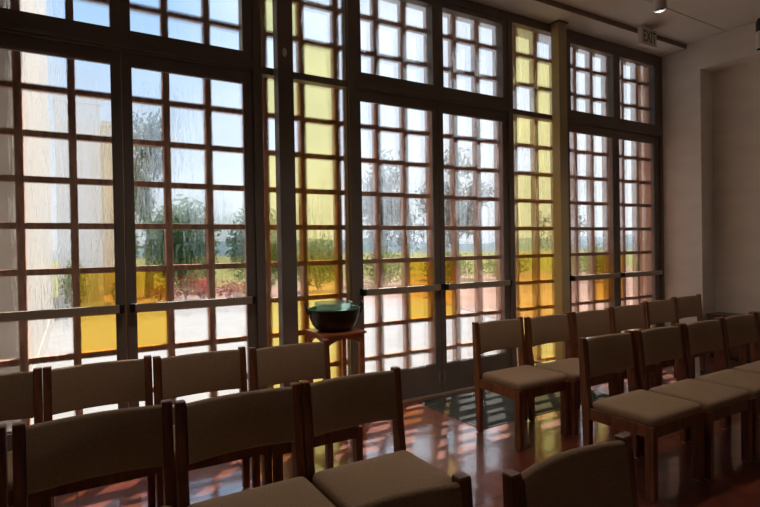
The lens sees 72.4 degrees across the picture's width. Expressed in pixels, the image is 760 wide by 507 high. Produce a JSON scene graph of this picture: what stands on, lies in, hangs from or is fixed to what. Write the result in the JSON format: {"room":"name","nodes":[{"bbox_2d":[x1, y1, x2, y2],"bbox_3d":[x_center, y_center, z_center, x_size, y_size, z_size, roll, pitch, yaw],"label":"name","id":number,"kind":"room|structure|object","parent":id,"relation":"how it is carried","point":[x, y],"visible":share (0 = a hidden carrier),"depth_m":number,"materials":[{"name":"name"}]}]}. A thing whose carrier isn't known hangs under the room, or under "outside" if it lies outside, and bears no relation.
{"room":"house of worship","nodes":[
{"label":"house of worship","id":0,"kind":"room"},
{"bbox_2d":[10,355,759,506],"bbox_3d":[0.817,1.453,0.232,12.580,0.120,8.560,-1,1,-31],"label":"floor","id":1,"kind":"structure","parent":0,"point":[451,445],"depth_m":3.41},
{"bbox_2d":[0,424,8,506],"bbox_3d":[-1.366,1.001,1.448,0.508,0.832,0.508,-1,1,-31],"label":"wooden chair","id":2,"kind":"object","parent":1,"relation":"on","point":[3,428],"visible":1,"depth_m":1.73,"materials":[{"name":"brown wood"}]},
{"bbox_2d":[0,367,43,506],"bbox_3d":[-1.814,0.999,2.322,0.508,0.832,0.508,-1,1,-31],"label":"wooden chair","id":3,"kind":"object","parent":1,"relation":"on","point":[21,393],"visible":0.44,"depth_m":2.56,"materials":[{"name":"brown wood"}]},
{"bbox_2d":[12,399,175,506],"bbox_3d":[-0.915,0.990,1.716,0.508,0.832,0.508,-1,1,-31],"label":"wooden chair","id":4,"kind":"object","parent":1,"relation":"on","point":[46,455],"visible":1,"depth_m":1.89,"materials":[{"name":"brown fabric"}]},
{"bbox_2d":[40,355,163,506],"bbox_3d":[-1.376,0.988,2.583,0.508,0.832,0.508,-1,1,-31],"label":"wooden chair","id":5,"kind":"object","parent":1,"relation":"on","point":[77,387],"visible":0.41,"depth_m":2.71,"materials":[{"name":"brown fabric"}]},
{"bbox_2d":[153,346,272,506],"bbox_3d":[-0.912,0.978,2.800,0.508,0.832,0.508,-1,1,-31],"label":"wooden chair","id":6,"kind":"object","parent":1,"relation":"on","point":[203,372],"visible":0.41,"depth_m":2.94,"materials":[{"name":"brown fabric"}]},
{"bbox_2d":[174,382,335,506],"bbox_3d":[-0.454,0.980,1.944,0.508,0.832,0.508,-1,1,-31],"label":"wooden chair","id":7,"kind":"object","parent":1,"relation":"on","point":[207,428],"visible":1,"depth_m":2.07,"materials":[{"name":"brown fabric"}]},
{"bbox_2d":[251,0,266,389],"bbox_3d":[-0.964,-0.535,4.080,0.065,3.830,0.110,-1,1,-31],"label":"trim","id":8,"kind":"structure","parent":1,"relation":"on","point":[255,4],"depth_m":4.03,"materials":[{"name":"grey metal"}]},
{"bbox_2d":[121,52,256,424],"bbox_3d":[-1.359,-0.010,3.806,0.909,2.771,0.128,-1,1,-31],"label":"door","id":9,"kind":"structure","parent":8,"relation":"attached to","point":[129,61],"depth_m":3.71,"materials":[{"name":"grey metal"}]},
{"bbox_2d":[272,0,298,387],"bbox_3d":[-0.736,-0.539,4.072,0.170,3.830,0.131,-1,1,-31],"label":"steel column","id":10,"kind":"structure","parent":1,"relation":"on","point":[281,9],"depth_m":4.04,"materials":[{"name":"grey metal"}]},
{"bbox_2d":[248,339,362,487],"bbox_3d":[-0.442,0.967,3.010,0.508,0.832,0.508,-1,1,-30],"label":"wooden chair","id":11,"kind":"object","parent":1,"relation":"on","point":[268,366],"visible":0.5,"depth_m":3.12,"materials":[{"name":"brown fabric"}]},
{"bbox_2d":[304,327,366,438],"bbox_3d":[-0.330,0.971,3.889,0.350,0.800,0.350,-1,1,-31],"label":"plant stand","id":12,"kind":"object","parent":1,"relation":"on","point":[356,334],"visible":0.48,"depth_m":3.82,"materials":[{"name":"brown wood"}]},
{"bbox_2d":[303,300,363,331],"bbox_3d":[-0.343,0.463,3.880,0.395,0.216,0.395,0,1,41],"label":"basin","id":13,"kind":"object","parent":12,"relation":"on","point":[334,317],"visible":1,"depth_m":3.75,"materials":[{"name":"black metal"}]},
{"bbox_2d":[343,0,359,374],"bbox_3d":[-0.251,-0.553,4.504,0.065,3.830,0.110,-1,1,-31],"label":"trim","id":14,"kind":"structure","parent":1,"relation":"on","point":[349,3],"depth_m":4.45,"materials":[{"name":"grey metal"}]},
{"bbox_2d":[260,0,352,388],"bbox_3d":[-0.608,-0.544,4.292,0.765,3.830,0.100,-1,1,-31],"label":"window","id":15,"kind":"structure","parent":14,"relation":"attached to","point":[266,72],"depth_m":4.46,"materials":[{"name":"brown metal"}]},
{"bbox_2d":[355,89,442,399],"bbox_3d":[0.190,-0.047,4.727,0.894,2.771,0.128,-1,1,-31],"label":"door","id":16,"kind":"structure","parent":14,"relation":"attached to","point":[423,380],"depth_m":4.85,"materials":[{"name":"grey metal"}]},
{"bbox_2d":[355,77,509,112],"bbox_3d":[0.539,-1.494,4.962,1.800,0.096,0.128,-1,1,-31],"label":"trim","id":17,"kind":"structure","parent":14,"relation":"attached to","point":[365,84],"depth_m":4.86,"materials":[{"name":"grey metal"}]},
{"bbox_2d":[354,0,438,90],"bbox_3d":[0.137,-1.960,4.738,0.900,0.855,0.102,-1,1,-31],"label":"window","id":18,"kind":"structure","parent":17,"relation":"attached to","point":[430,6],"depth_m":4.89,"materials":[{"name":"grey metal"}]},
{"bbox_2d":[437,0,507,102],"bbox_3d":[0.525,-2.014,4.964,1.800,0.945,0.110,-1,1,-31],"label":"window","id":19,"kind":"structure","parent":17,"relation":"attached to","point":[500,24],"depth_m":5.22,"materials":[{"name":"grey metal"}]},
{"bbox_2d":[299,366,451,506],"bbox_3d":[-0.013,0.969,2.206,0.508,0.832,0.508,-1,1,-31],"label":"wooden chair","id":20,"kind":"object","parent":1,"relation":"on","point":[328,405],"visible":0.78,"depth_m":2.26,"materials":[{"name":"brown fabric"}]},
{"bbox_2d":[349,471,472,506],"bbox_3d":[0.118,0.980,1.016,0.508,0.832,0.508,-1,1,-31],"label":"wooden chair","id":21,"kind":"object","parent":1,"relation":"on","point":[456,493],"visible":1,"depth_m":1.26,"materials":[{"name":"brown fabric"}]},
{"bbox_2d":[402,386,474,402],"bbox_3d":[0.586,1.336,4.998,1.800,0.012,0.130,-1,1,-31],"label":"trim","id":22,"kind":"structure","parent":1,"relation":"on","point":[470,387],"depth_m":4.91,"materials":[{"name":"metal"}]},
{"bbox_2d":[507,12,516,367],"bbox_3d":[1.352,-0.592,5.457,0.065,3.830,0.110,-1,1,-31],"label":"trim","id":23,"kind":"structure","parent":1,"relation":"on","point":[510,129],"depth_m":5.41,"materials":[{"name":"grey metal"}]},
{"bbox_2d":[437,102,512,391],"bbox_3d":[0.963,-0.066,5.187,0.894,2.771,0.128,-1,1,-31],"label":"door","id":24,"kind":"structure","parent":23,"relation":"attached to","point":[456,374],"depth_m":5.14,"materials":[{"name":"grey metal"}]},
{"bbox_2d":[419,389,608,428],"bbox_3d":[1.248,1.330,4.746,1.590,0.008,0.840,-1,1,-31],"label":"door mat","id":25,"kind":"object","parent":1,"relation":"on","point":[498,409],"visible":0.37,"depth_m":4.54,"materials":[{"name":"grey carpet"}]},
{"bbox_2d":[472,317,569,450],"bbox_3d":[1.039,0.931,3.884,0.508,0.832,0.508,-1,1,-31],"label":"wooden chair","id":26,"kind":"object","parent":1,"relation":"on","point":[520,383],"visible":1,"depth_m":3.83,"materials":[{"name":"brown fabric"}]},
{"bbox_2d":[550,19,569,360],"bbox_3d":[1.992,-0.606,5.696,0.170,3.830,0.127,-1,1,-31],"label":"steel column","id":27,"kind":"structure","parent":1,"relation":"on","point":[558,27],"depth_m":5.66,"materials":[{"name":"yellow metal"}]},
{"bbox_2d":[502,432,637,506],"bbox_3d":[0.653,0.968,1.270,0.508,0.832,0.508,-1,1,-32],"label":"wooden chair","id":28,"kind":"object","parent":1,"relation":"on","point":[599,474],"visible":1,"depth_m":1.47,"materials":[{"name":"brown fabric"}]},
{"bbox_2d":[524,312,617,436],"bbox_3d":[1.498,0.920,4.117,0.508,0.832,0.508,-1,1,-31],"label":"wooden chair","id":29,"kind":"object","parent":1,"relation":"on","point":[539,330],"visible":0.8,"depth_m":4.14,"materials":[{"name":"brown fabric"}]},
{"bbox_2d":[569,307,658,409],"bbox_3d":[1.961,0.909,4.381,0.508,0.832,0.508,-1,1,-31],"label":"wooden chair","id":30,"kind":"object","parent":1,"relation":"on","point":[590,323],"visible":0.5,"depth_m":4.46,"materials":[{"name":"brown fabric"}]},
{"bbox_2d":[578,330,704,501],"bbox_3d":[1.563,0.931,3.143,0.508,0.832,0.508,-1,1,-31],"label":"wooden chair","id":31,"kind":"object","parent":1,"relation":"on","point":[650,415],"visible":0.98,"depth_m":3.07,"materials":[{"name":"brown fabric"}]},
{"bbox_2d":[608,303,692,389],"bbox_3d":[2.439,0.897,4.712,0.508,0.832,0.508,-1,1,-31],"label":"wooden chair","id":32,"kind":"object","parent":1,"relation":"on","point":[627,317],"visible":0.44,"depth_m":4.88,"materials":[{"name":"brown fabric"}]},
{"bbox_2d":[643,298,716,385],"bbox_3d":[2.949,0.884,5.096,0.508,0.832,0.508,-1,1,-31],"label":"wooden chair","id":33,"kind":"object","parent":1,"relation":"on","point":[658,311],"visible":0.36,"depth_m":5.26,"materials":[{"name":"brown fabric"}]},
{"bbox_2d":[633,323,752,480],"bbox_3d":[2.023,0.920,3.388,0.508,0.832,0.508,-1,1,-31],"label":"wooden chair","id":34,"kind":"object","parent":1,"relation":"on","point":[717,401],"visible":0.86,"depth_m":3.32,"materials":[{"name":"brown fabric"}]},
{"bbox_2d":[672,294,745,369],"bbox_3d":[3.443,0.871,5.460,0.508,0.832,0.508,-1,1,-31],"label":"wooden chair","id":35,"kind":"object","parent":1,"relation":"on","point":[686,306],"visible":0.33,"depth_m":5.65,"materials":[{"name":"brown fabric"}]},
{"bbox_2d":[679,317,759,460],"bbox_3d":[2.475,0.909,3.645,0.508,0.832,0.508,-1,1,-31],"label":"wooden chair","id":36,"kind":"object","parent":1,"relation":"on","point":[707,335],"visible":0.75,"depth_m":3.68,"materials":[{"name":"brown fabric"}]},
{"bbox_2d":[706,312,750,362],"bbox_3d":[4.336,1.000,6.070,0.295,0.530,0.860,-1,1,-31],"label":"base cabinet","id":37,"kind":"object","parent":1,"relation":"on","point":[733,351],"visible":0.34,"depth_m":6.13,"materials":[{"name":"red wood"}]},
{"bbox_2d":[718,312,759,427],"bbox_3d":[2.930,0.898,3.916,0.508,0.832,0.508,-1,1,-31],"label":"wooden chair","id":38,"kind":"object","parent":1,"relation":"on","point":[737,329],"visible":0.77,"depth_m":4.09,"materials":[{"name":"brown fabric"}]},
{"bbox_2d":[751,311,759,348],"bbox_3d":[3.386,0.887,4.204,0.508,0.832,0.508,-1,1,-31],"label":"wooden chair","id":39,"kind":"object","parent":1,"relation":"on","point":[756,312],"visible":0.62,"depth_m":4.24,"materials":[{"name":"brown wood"}]},
{"bbox_3d":[-2.595,-0.496,3.110,0.060,3.830,0.110,-1,1,-31],"label":"trim","id":40,"kind":"structure","parent":1,"relation":"on","visible":0},
{"bbox_2d":[0,32,127,451],"bbox_3d":[-2.147,0.009,3.337,0.914,2.771,0.128,-1,1,-31],"label":"door","id":41,"kind":"structure","parent":40,"relation":"attached to","point":[11,42],"depth_m":3.54,"materials":[{"name":"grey metal"}]},
{"bbox_2d":[381,0,629,65],"bbox_3d":[-2.368,-2.874,3.865,18.000,0.200,0.930,-1,1,-31],"label":"roof overhang","id":42,"kind":"object","parent":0,"point":[519,33],"depth_m":6.75,"materials":[{"name":"white paint"}]},
{"bbox_2d":[553,0,759,44],"bbox_3d":[0.854,-2.566,0.005,12.580,0.150,8.140,-1,1,-31],"label":"ceiling","id":43,"kind":"structure","parent":0,"point":[726,15],"depth_m":5.63,"materials":[{"name":"paint"}]},
{"bbox_2d":[470,0,684,56],"bbox_3d":[-1.505,-2.538,3.581,12.180,0.205,0.420,-1,1,-31],"label":"soffit","id":44,"kind":"structure","parent":43,"relation":"attached to","point":[532,9],"depth_m":5.68,"materials":[{"name":"paint"}]},
{"bbox_2d":[638,25,656,48],"bbox_3d":[3.064,-2.485,5.949,0.290,0.225,0.060,-1,1,-31],"label":"exit sign","id":45,"kind":"object","parent":43,"relation":"hanging from","point":[647,37],"visible":1,"depth_m":5.91,"materials":[{"name":"white plastic"}]},
{"bbox_2d":[653,0,666,12],"bbox_3d":[2.302,-2.284,4.275,0.110,0.562,0.110,-1,1,-31],"label":"pendant lamp","id":46,"kind":"object","parent":43,"relation":"hanging from","point":[659,6],"visible":1,"depth_m":4.25,"materials":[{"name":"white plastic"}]},
{"bbox_2d":[644,0,726,31],"bbox_3d":[-1.157,-2.487,2.998,12.180,0.006,0.010,-1,1,-31],"label":"trim","id":47,"kind":"structure","parent":43,"relation":"attached to","point":[644,0],"depth_m":5.74,"materials":[{"name":"paint"}]},
{"bbox_2d":[756,18,759,50],"bbox_3d":[3.801,-2.321,5.167,0.110,0.562,0.110,-1,1,-31],"label":"pendant lamp","id":48,"kind":"object","parent":43,"relation":"hanging from","point":[758,19],"visible":1,"depth_m":5.16,"materials":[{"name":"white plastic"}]},
{"bbox_2d":[662,21,759,355],"bbox_3d":[6.143,-0.754,3.396,0.700,4.035,8.560,-1,1,-31],"label":"wall","id":49,"kind":"structure","parent":0,"point":[711,87],"depth_m":6.43,"materials":[{"name":"paint"}]},
{"bbox_2d":[535,0,685,48],"bbox_3d":[-1.394,-2.463,3.398,12.180,0.055,0.008,-1,1,-31],"label":"trim","id":50,"kind":"structure","parent":49,"relation":"attached to","point":[548,2],"depth_m":5.66,"materials":[{"name":"brown paint"}]},
{"bbox_2d":[566,29,659,121],"bbox_3d":[2.845,-2.071,6.344,1.800,0.945,0.110,-1,1,-31],"label":"window","id":51,"kind":"structure","parent":49,"relation":"in","point":[611,66],"depth_m":6.23,"materials":[{"name":"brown wood"}]},
{"bbox_2d":[567,113,661,136],"bbox_3d":[2.859,-1.550,6.342,1.800,0.096,0.128,-1,1,-31],"label":"trim","id":52,"kind":"structure","parent":49,"relation":"attached to","point":[571,118],"depth_m":6.25,"materials":[{"name":"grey metal"}]},
{"bbox_2d":[616,52,659,128],"bbox_3d":[3.235,-2.035,6.580,0.890,0.855,0.102,-1,1,-31],"label":"window","id":53,"kind":"structure","parent":49,"relation":"in","point":[653,94],"depth_m":6.72,"materials":[{"name":"brown metal"}]},
{"bbox_2d":[659,57,664,326],"bbox_3d":[3.665,-0.648,6.833,0.050,3.830,0.110,-1,1,-31],"label":"trim","id":54,"kind":"structure","parent":49,"relation":"attached to","point":[661,201],"depth_m":6.78,"materials":[{"name":"brown metal"}]},
{"bbox_2d":[616,131,663,332],"bbox_3d":[3.288,-0.123,6.569,0.884,2.771,0.128,-1,1,-31],"label":"door","id":55,"kind":"structure","parent":54,"relation":"attached to","point":[656,272],"depth_m":6.75,"materials":[{"name":"brown metal"}]},
{"label":"outside","id":56,"kind":"structure","parent":0,"visible":0},
{"bbox_2d":[52,249,631,296],"bbox_3d":[10.284,0.656,80.579,220.000,0.290,180.000,-1,1,-31],"label":"ground","id":57,"kind":"structure","parent":56,"point":[545,262],"depth_m":38.44,"materials":[{"name":"green plant"}]},
{"bbox_2d":[100,120,114,293],"bbox_3d":[-10.247,-1.588,20.082,0.960,6.310,3.120,-1,1,-31],"label":"building","id":58,"kind":"structure","parent":57,"relation":"on","point":[105,126],"depth_m":18.65,"materials":[{"name":"paint"}]},
{"bbox_2d":[109,187,142,302],"bbox_3d":[-7.336,-0.237,15.068,0.932,4.192,0.978,-1,1,23],"label":"tree","id":59,"kind":"object","parent":57,"relation":"on","point":[136,234],"visible":0.06,"depth_m":15.02,"materials":[{"name":"green plant"}]},
{"bbox_2d":[530,205,586,250],"bbox_3d":[10.657,-1.065,30.658,3.024,4.307,3.701,-1,1,1],"label":"tree","id":60,"kind":"object","parent":57,"relation":"on","point":[544,221],"visible":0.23,"depth_m":30.39,"materials":[{"name":"green plant"}]},
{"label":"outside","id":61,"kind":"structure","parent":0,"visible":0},
{"bbox_2d":[52,234,631,259],"bbox_3d":[20.668,-3.520,121.653,280.000,6.930,148.000,-1,1,-31],"label":"hills","id":62,"kind":"structure","parent":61,"point":[525,244],"depth_m":150.49,"materials":[{"name":"green plant"}]},
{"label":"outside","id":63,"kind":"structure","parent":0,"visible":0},
{"bbox_2d":[31,297,587,424],"bbox_3d":[-5.016,1.519,8.106,17.600,0.170,10.940,-1,1,-31],"label":"paving","id":64,"kind":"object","parent":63,"point":[97,332],"visible":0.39,"depth_m":8.95,"materials":[{"name":"beige stone"}]},
{"bbox_2d":[0,0,54,431],"bbox_3d":[-5.649,-2.313,7.487,1.280,7.530,8.390,-1,1,-31],"label":"wall","id":65,"kind":"structure","parent":64,"relation":"on","point":[34,66],"depth_m":5.36,"materials":[{"name":"white paint"}]},
{"bbox_2d":[57,258,89,307],"bbox_3d":[-7.059,0.760,11.973,0.746,1.383,0.866,-1,1,6],"label":"shrub","id":66,"kind":"object","parent":64,"relation":"on","point":[67,282],"visible":0.41,"depth_m":11.84,"materials":[{"name":"green plant"}]},
{"bbox_2d":[0,0,247,425],"bbox_3d":[-1.845,-0.676,3.701,1.880,4.210,0.080,-1,1,-31],"label":"lattice","id":67,"kind":"object","parent":64,"relation":"on","point":[16,84],"visible":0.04,"depth_m":3.63,"materials":[{"name":"brown wood"}]},
{"bbox_2d":[0,15,253,71],"bbox_3d":[-1.792,-1.437,3.576,1.835,0.096,0.128,-1,1,-31],"label":"beam","id":68,"kind":"structure","parent":67,"relation":"attached to","point":[9,25],"depth_m":3.53,"materials":[{"name":"brown metal"}]},
{"bbox_2d":[0,0,119,35],"bbox_3d":[-2.200,-1.903,3.348,0.920,0.855,0.102,-1,1,-31],"label":"window","id":69,"kind":"structure","parent":68,"relation":"attached to","point":[114,5],"depth_m":3.42,"materials":[{"name":"brown wood"}]},
{"bbox_2d":[120,0,251,57],"bbox_3d":[-1.412,-1.922,3.817,0.915,0.855,0.102,-1,1,-31],"label":"window","id":70,"kind":"structure","parent":68,"relation":"attached to","point":[244,6],"depth_m":3.86,"materials":[{"name":"brown metal"}]},
{"bbox_2d":[260,0,347,388],"bbox_3d":[-0.661,-0.704,4.401,0.810,4.210,0.088,-1,1,-31],"label":"lattice","id":71,"kind":"object","parent":64,"relation":"on","point":[333,46],"visible":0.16,"depth_m":4.39,"materials":[{"name":"brown wood"}]},
{"bbox_2d":[340,0,502,374],"bbox_3d":[0.504,-0.733,5.098,1.892,4.210,0.080,-1,1,-31],"label":"lattice","id":72,"kind":"object","parent":64,"relation":"on","point":[400,25],"visible":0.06,"depth_m":5.06,"materials":[{"name":"brown wood"}]},
{"bbox_2d":[512,27,554,365],"bbox_3d":[1.693,-0.762,5.801,0.810,4.210,0.088,-1,1,-31],"label":"lattice","id":73,"kind":"object","parent":64,"relation":"on","point":[536,307],"visible":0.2,"depth_m":5.80,"materials":[{"name":"brown wood"}]},
{"bbox_2d":[570,48,651,337],"bbox_3d":[2.847,-0.790,6.491,1.840,4.210,0.080,-1,1,-31],"label":"lattice","id":74,"kind":"object","parent":64,"relation":"on","point":[588,71],"visible":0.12,"depth_m":6.46,"materials":[{"name":"brown wood"}]},
{"bbox_2d":[638,66,646,302],"bbox_3d":[3.910,-0.818,7.315,0.850,4.210,0.242,-1,1,-31],"label":"stone pier","id":75,"kind":"structure","parent":64,"relation":"on","point":[642,214],"depth_m":7.06,"materials":[{"name":"beige stone"}]},
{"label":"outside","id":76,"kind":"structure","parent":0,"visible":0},
{"bbox_2d":[53,266,632,329],"bbox_3d":[8.348,1.172,19.277,46.000,0.160,16.200,-1,1,-31],"label":"soil bed","id":77,"kind":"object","parent":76,"point":[525,291],"visible":0.06,"depth_m":16.30,"materials":[{"name":"brown soil"}]},
{"bbox_2d":[52,94,103,308],"bbox_3d":[-8.583,-1.336,14.790,1.100,5.550,3.080,-1,1,-31],"label":"building","id":78,"kind":"structure","parent":77,"relation":"on","point":[87,109],"depth_m":13.56,"materials":[{"name":"paint"}]},
{"bbox_2d":[133,107,163,296],"bbox_3d":[-7.589,-1.636,16.868,1.417,6.080,1.621,-1,1,-31],"label":"tree","id":79,"kind":"object","parent":77,"relation":"on","point":[144,201],"visible":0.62,"depth_m":16.66,"materials":[{"name":"green plant"}]},
{"bbox_2d":[144,285,184,301],"bbox_3d":[-5.880,1.112,14.193,1.068,0.601,0.756,-1,1,-31],"label":"flowering shrub","id":80,"kind":"object","parent":77,"relation":"on","point":[161,290],"visible":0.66,"depth_m":14.13,"materials":[{"name":"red plant"}]},
{"bbox_2d":[143,194,220,299],"bbox_3d":[-5.805,-0.184,15.393,2.279,3.148,1.495,-1,1,-31],"label":"shrub","id":81,"kind":"object","parent":77,"relation":"on","point":[189,246],"visible":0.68,"depth_m":15.13,"materials":[{"name":"green plant"}]},
{"bbox_2d":[187,276,218,299],"bbox_3d":[-4.987,0.986,14.574,0.926,0.805,0.782,-1,1,-31],"label":"flowering shrub","id":82,"kind":"object","parent":77,"relation":"on","point":[202,286],"visible":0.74,"depth_m":14.47,"materials":[{"name":"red plant"}]},
{"bbox_2d":[216,279,245,297],"bbox_3d":[-4.186,1.053,15.069,1.138,0.640,0.779,-1,1,-31],"label":"flowering shrub","id":83,"kind":"object","parent":77,"relation":"on","point":[234,291],"visible":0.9,"depth_m":14.98,"materials":[{"name":"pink plant"}]},
{"bbox_2d":[225,208,277,286],"bbox_3d":[-3.819,-0.093,16.578,2.232,2.938,1.491,-1,1,-31],"label":"shrub","id":84,"kind":"object","parent":77,"relation":"on","point":[237,253],"visible":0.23,"depth_m":16.21,"materials":[{"name":"green plant"}]},
{"bbox_2d":[297,234,333,290],"bbox_3d":[-2.178,0.285,17.999,2.064,2.028,1.575,-1,1,-31],"label":"shrub","id":85,"kind":"object","parent":77,"relation":"on","point":[322,250],"visible":0.66,"depth_m":17.79,"materials":[{"name":"green plant"}]},
{"bbox_2d":[363,248,413,286],"bbox_3d":[0.211,0.520,18.938,2.365,1.479,1.768,-1,1,-31],"label":"shrub","id":86,"kind":"object","parent":77,"relation":"on","point":[389,273],"visible":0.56,"depth_m":18.76,"materials":[{"name":"green plant"}]},
{"bbox_2d":[362,149,424,282],"bbox_3d":[0.074,-1.550,21.478,3.064,5.534,3.247,-1,1,-31],"label":"tree","id":87,"kind":"object","parent":77,"relation":"on","point":[390,208],"visible":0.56,"depth_m":21.06,"materials":[{"name":"green plant"}]},
{"bbox_2d":[423,249,472,283],"bbox_3d":[2.649,0.491,20.222,2.351,1.405,1.732,-1,1,-31],"label":"shrub","id":88,"kind":"object","parent":77,"relation":"on","point":[447,265],"visible":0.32,"depth_m":20.09,"materials":[{"name":"green plant"}]},
{"bbox_2d":[411,147,493,253],"bbox_3d":[3.527,-2.040,25.138,3.624,6.310,3.146,-1,1,-31],"label":"tree","id":89,"kind":"object","parent":77,"relation":"on","point":[465,214],"visible":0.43,"depth_m":24.64,"materials":[{"name":"green plant"}]},
{"bbox_2d":[482,253,530,276],"bbox_3d":[5.108,0.466,21.144,2.561,1.352,1.714,-1,1,-31],"label":"shrub","id":90,"kind":"object","parent":77,"relation":"on","point":[490,263],"visible":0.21,"depth_m":20.95,"materials":[{"name":"green plant"}]},
{"bbox_2d":[578,243,602,280],"bbox_3d":[8.537,0.338,20.211,2.467,1.506,1.732,-1,1,-31],"label":"shrub","id":91,"kind":"object","parent":77,"relation":"on","point":[598,259],"visible":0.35,"depth_m":19.98,"materials":[{"name":"green plant"}]},
{"bbox_3d":[2.069,-0.609,5.884,0.065,3.830,0.110,-1,1,-31],"label":"trim","id":92,"kind":"structure","parent":0,"visible":0},
{"bbox_2d":[512,13,554,365],"bbox_3d":[1.710,-0.600,5.670,0.770,3.830,0.100,-1,1,-31],"label":"window","id":93,"kind":"structure","parent":92,"relation":"attached to","point":[518,21],"depth_m":5.60,"materials":[{"name":"brown metal"}]},
{"bbox_2d":[567,123,621,332],"bbox_3d":[2.514,-0.104,6.110,0.904,2.771,0.128,-1,1,-31],"label":"door","id":94,"kind":"structure","parent":92,"relation":"attached to","point":[614,275],"depth_m":6.31,"materials":[{"name":"brown metal"}]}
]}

